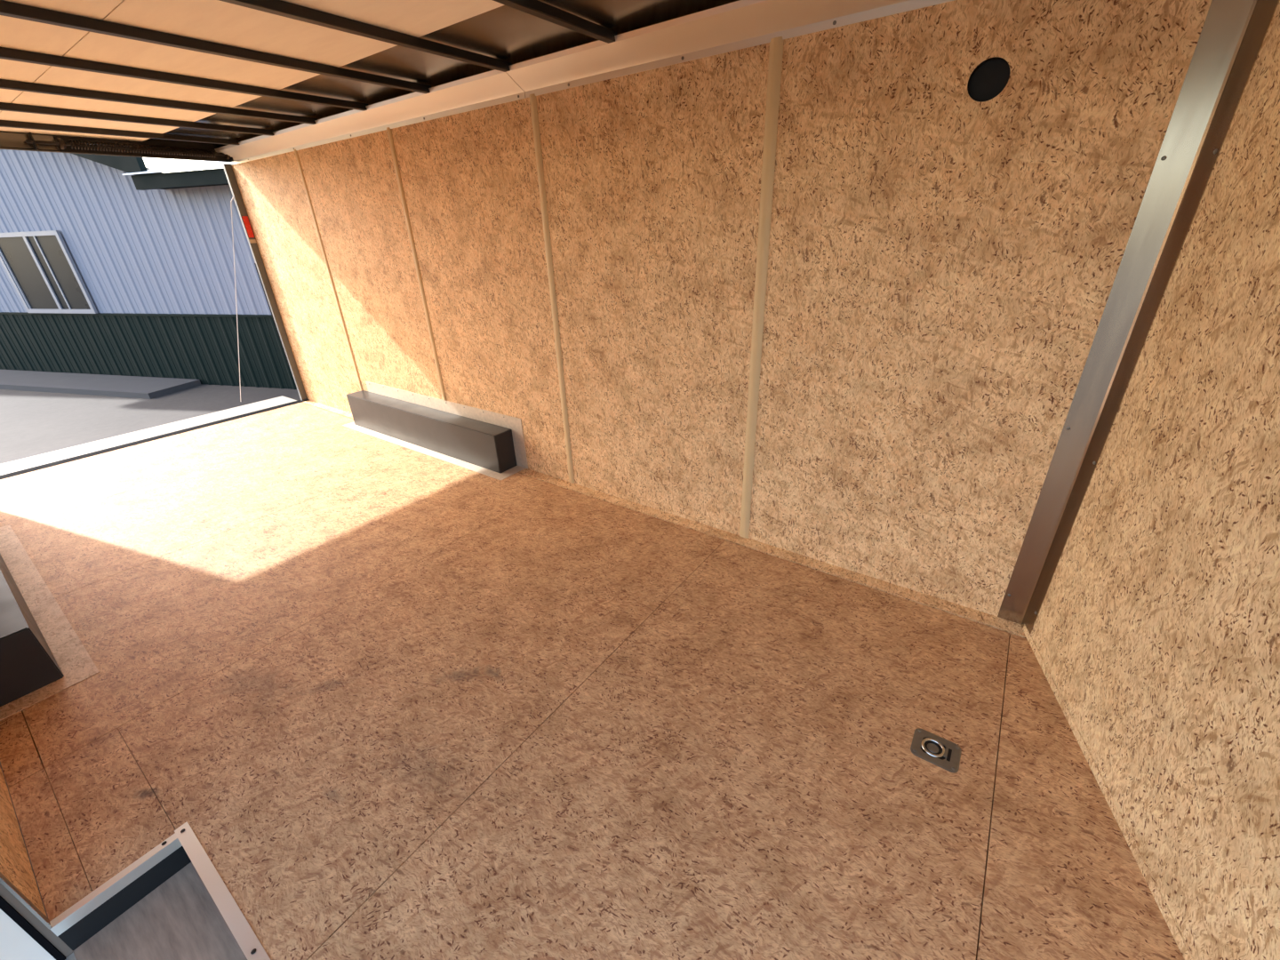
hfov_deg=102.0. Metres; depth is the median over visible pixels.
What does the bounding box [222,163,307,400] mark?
trim
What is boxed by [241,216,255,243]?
warning label
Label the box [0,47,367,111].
joist
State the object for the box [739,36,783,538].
trim
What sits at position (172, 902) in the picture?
well
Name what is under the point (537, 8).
joist
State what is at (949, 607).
baseboard
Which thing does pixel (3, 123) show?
joist
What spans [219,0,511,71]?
joist
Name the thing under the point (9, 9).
joist
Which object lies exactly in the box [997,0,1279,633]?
trim
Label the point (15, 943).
door
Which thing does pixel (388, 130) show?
trim
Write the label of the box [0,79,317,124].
joist
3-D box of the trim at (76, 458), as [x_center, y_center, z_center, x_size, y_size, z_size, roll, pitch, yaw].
[-4.145,-0.339,4.419,0.095,0.033,2.519,16,31,32]
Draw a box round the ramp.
[0,395,296,475]
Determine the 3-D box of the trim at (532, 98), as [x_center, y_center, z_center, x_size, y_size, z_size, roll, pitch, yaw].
[-0.481,-0.910,2.928,0.042,2.075,0.008,16,31,32]
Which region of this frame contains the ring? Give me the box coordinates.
[910,728,961,772]
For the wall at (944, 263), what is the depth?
2.17 m
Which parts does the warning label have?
plate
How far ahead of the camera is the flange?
2.03 m
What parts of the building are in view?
pane, pane, rail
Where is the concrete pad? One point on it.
(134, 387)
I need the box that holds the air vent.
[967,56,1010,102]
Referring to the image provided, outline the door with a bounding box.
[0,908,55,959]
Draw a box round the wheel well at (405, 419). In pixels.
[342,380,527,480]
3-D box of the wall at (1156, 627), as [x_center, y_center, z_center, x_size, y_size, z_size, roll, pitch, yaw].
[1.252,-0.015,0.868,0.013,2.180,1.750,6,27,16]
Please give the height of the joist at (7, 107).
0.031 m
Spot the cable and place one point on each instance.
(233, 196)
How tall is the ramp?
0.593 m
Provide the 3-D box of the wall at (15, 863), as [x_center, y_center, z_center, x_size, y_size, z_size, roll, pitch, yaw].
[-2.232,0.020,1.301,6.570,2.560,0.050,16,31,32]
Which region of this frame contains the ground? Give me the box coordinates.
[0,384,300,463]
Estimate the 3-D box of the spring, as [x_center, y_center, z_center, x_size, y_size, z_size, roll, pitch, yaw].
[-3.726,-2.470,3.865,0.075,0.100,1.190,16,31,32]
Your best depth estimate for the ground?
7.19 m
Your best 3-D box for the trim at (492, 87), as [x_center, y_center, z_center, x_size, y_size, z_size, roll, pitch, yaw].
[-2.048,-2.284,3.389,3.584,0.102,0.118,16,31,32]
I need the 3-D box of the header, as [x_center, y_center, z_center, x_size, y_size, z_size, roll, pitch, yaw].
[-4.182,-2.263,3.445,0.116,0.125,2.600,16,31,32]
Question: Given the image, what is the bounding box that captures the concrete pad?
[0,369,201,399]
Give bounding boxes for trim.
[0,399,308,479]
[0,872,75,959]
[214,69,526,165]
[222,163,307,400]
[293,149,362,390]
[386,127,446,399]
[506,0,954,97]
[529,93,574,483]
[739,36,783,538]
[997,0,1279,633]
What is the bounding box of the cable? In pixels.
[230,196,240,399]
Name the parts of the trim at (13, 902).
sill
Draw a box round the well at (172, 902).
[49,821,270,959]
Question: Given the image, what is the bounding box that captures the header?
[0,130,229,162]
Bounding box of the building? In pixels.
[0,149,296,389]
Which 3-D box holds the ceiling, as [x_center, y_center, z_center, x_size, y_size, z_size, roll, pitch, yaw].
[-1.360,-1.522,1.561,7.040,0.073,2.620,16,31,32]
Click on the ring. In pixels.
(945, 754)
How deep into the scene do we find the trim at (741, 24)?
1.92 m
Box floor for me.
[0,402,1183,959]
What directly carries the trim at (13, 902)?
attached to the wall at (15, 863)
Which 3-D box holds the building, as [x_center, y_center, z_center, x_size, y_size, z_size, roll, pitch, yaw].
[-12.471,-7.006,10.547,21.700,8.252,6.400,5,27,14]
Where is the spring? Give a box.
[24,132,233,162]
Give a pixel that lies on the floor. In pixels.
(403, 703)
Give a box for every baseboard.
[302,400,1026,638]
[1022,624,1194,959]
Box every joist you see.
[0,0,431,93]
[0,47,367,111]
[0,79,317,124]
[0,102,275,135]
[0,120,240,145]
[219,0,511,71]
[492,0,617,43]
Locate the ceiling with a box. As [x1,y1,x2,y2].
[0,0,739,145]
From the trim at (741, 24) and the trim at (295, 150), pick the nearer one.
the trim at (741, 24)
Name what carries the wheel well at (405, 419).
on the floor
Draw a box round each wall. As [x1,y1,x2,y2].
[0,762,47,918]
[232,0,1212,616]
[1030,0,1279,959]
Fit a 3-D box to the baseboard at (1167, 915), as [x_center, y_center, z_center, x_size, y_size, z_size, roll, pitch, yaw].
[1.275,0.955,1.333,0.004,0.028,1.720,6,27,16]
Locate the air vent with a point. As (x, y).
(990, 77)

